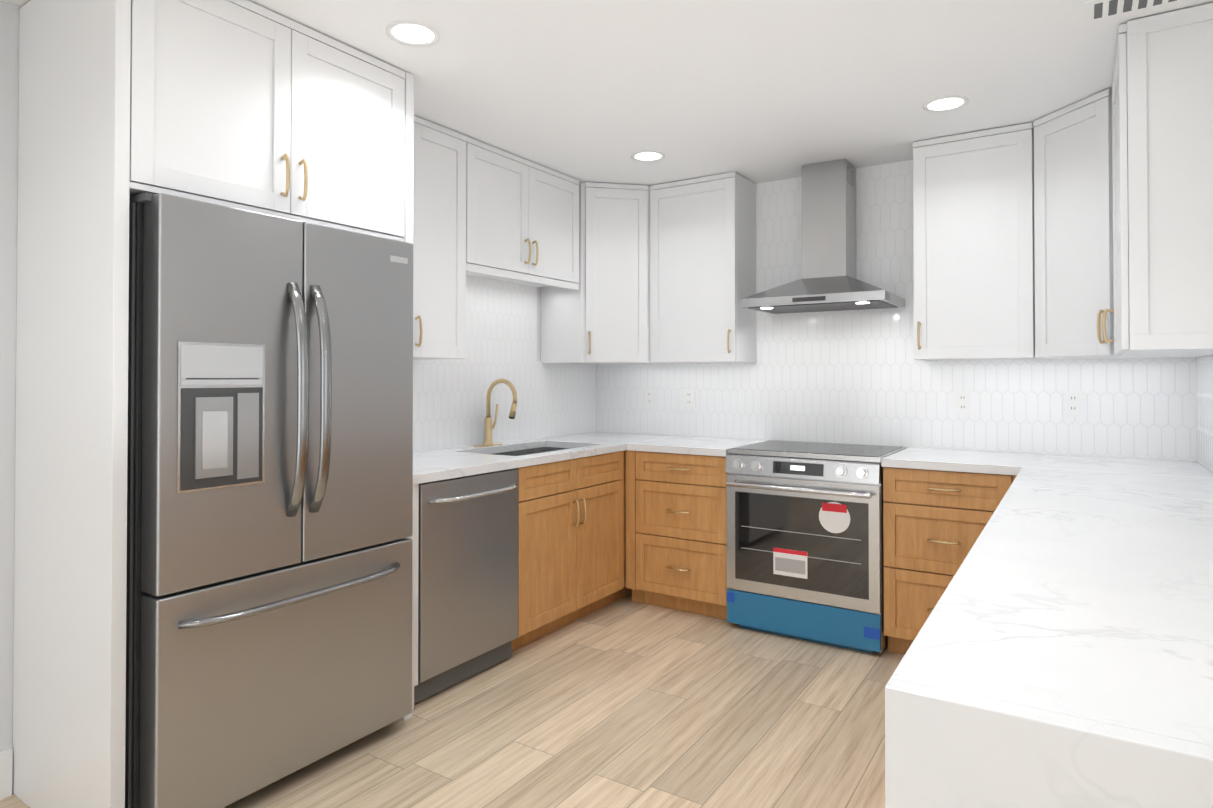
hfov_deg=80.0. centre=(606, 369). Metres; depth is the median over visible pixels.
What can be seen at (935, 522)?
drawers
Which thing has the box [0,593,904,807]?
floor
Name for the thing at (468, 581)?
dishwasher
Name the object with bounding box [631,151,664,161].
recessed light
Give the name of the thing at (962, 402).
electrical outlet
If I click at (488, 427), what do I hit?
faucet
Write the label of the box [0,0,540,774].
wall
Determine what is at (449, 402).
wall tile
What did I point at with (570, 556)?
base cabinet
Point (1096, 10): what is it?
ceiling vent
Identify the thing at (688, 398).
electrical outlet
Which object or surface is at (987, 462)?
countertop
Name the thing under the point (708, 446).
countertop
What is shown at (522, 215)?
upper cabinet
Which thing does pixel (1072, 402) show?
electrical outlet
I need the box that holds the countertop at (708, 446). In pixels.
[629,435,767,456]
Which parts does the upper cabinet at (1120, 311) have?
wall cabinet right end panel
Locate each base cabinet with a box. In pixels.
[512,451,623,650]
[610,450,643,602]
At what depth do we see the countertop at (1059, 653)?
0.97 m
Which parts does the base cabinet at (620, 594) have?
corner base cabinet filler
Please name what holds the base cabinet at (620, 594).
on the floor
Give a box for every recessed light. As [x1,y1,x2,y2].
[386,21,439,46]
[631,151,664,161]
[923,96,968,112]
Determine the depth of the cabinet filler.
2.79 m
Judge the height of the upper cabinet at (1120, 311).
1.069 m
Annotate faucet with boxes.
[474,379,516,446]
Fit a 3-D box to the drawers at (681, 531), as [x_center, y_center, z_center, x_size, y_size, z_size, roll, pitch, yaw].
[0.553,0.897,4.145,0.554,0.876,0.669,0,-1,33]
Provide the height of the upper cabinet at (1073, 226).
1.069 m
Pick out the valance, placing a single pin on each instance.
(483, 270)
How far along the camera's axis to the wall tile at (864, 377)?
3.94 m
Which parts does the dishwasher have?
handle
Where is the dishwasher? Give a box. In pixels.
[414,469,517,703]
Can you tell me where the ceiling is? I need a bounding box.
[1,0,1212,186]
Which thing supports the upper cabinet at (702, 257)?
attached to the wall
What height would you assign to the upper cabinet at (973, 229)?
1.069 m
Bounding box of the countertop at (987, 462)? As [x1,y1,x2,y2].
[881,447,1028,474]
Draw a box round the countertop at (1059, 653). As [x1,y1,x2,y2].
[885,453,1212,807]
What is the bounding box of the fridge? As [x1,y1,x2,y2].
[125,192,412,807]
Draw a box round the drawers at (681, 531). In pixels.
[636,451,728,618]
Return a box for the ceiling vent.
[1085,0,1186,22]
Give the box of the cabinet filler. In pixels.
[412,484,418,709]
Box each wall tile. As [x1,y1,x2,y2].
[413,276,595,451]
[596,160,1196,461]
[1196,355,1212,472]
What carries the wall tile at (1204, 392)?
attached to the wall
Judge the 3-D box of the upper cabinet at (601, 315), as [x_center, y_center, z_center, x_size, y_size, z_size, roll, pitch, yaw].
[0.011,-0.572,4.544,0.608,1.069,0.621,0,-1,33]
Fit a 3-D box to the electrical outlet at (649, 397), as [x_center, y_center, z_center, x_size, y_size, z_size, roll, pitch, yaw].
[0.280,0.186,4.718,0.072,0.116,0.008,0,-1,33]
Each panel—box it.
[12,0,130,807]
[401,72,413,720]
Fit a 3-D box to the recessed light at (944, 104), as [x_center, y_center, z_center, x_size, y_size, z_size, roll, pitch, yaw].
[1.440,-1.124,3.072,0.176,0.006,0.176,0,-1,33]
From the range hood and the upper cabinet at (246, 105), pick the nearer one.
the upper cabinet at (246, 105)
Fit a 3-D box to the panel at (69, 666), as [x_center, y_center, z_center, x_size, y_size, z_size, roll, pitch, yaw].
[-1.558,0.089,2.092,0.650,2.445,0.037,0,-1,33]
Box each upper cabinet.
[129,0,404,241]
[413,116,466,359]
[466,136,578,286]
[541,182,673,363]
[650,172,756,363]
[912,122,1035,360]
[1033,88,1212,358]
[1102,3,1212,354]
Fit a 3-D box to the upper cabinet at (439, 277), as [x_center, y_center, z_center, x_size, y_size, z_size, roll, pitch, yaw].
[-0.883,-0.584,3.396,0.364,1.069,0.345,0,-1,33]
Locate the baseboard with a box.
[0,748,12,799]
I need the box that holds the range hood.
[741,158,904,313]
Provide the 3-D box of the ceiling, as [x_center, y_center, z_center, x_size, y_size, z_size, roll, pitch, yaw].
[0.864,-1.216,-0.336,7.620,0.100,8.120,0,-1,33]
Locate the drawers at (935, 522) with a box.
[883,467,1012,653]
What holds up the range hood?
attached to the wall
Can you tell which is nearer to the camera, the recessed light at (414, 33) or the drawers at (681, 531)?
the recessed light at (414, 33)
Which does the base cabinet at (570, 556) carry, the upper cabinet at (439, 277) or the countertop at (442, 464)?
the countertop at (442, 464)
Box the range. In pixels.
[725,440,907,652]
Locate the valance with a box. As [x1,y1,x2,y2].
[466,263,577,289]
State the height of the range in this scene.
0.921 m
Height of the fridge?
1.785 m
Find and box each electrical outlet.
[645,389,654,406]
[684,389,693,407]
[955,391,970,413]
[1064,391,1081,414]
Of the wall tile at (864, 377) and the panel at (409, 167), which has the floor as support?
the panel at (409, 167)
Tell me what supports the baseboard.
attached to the wall

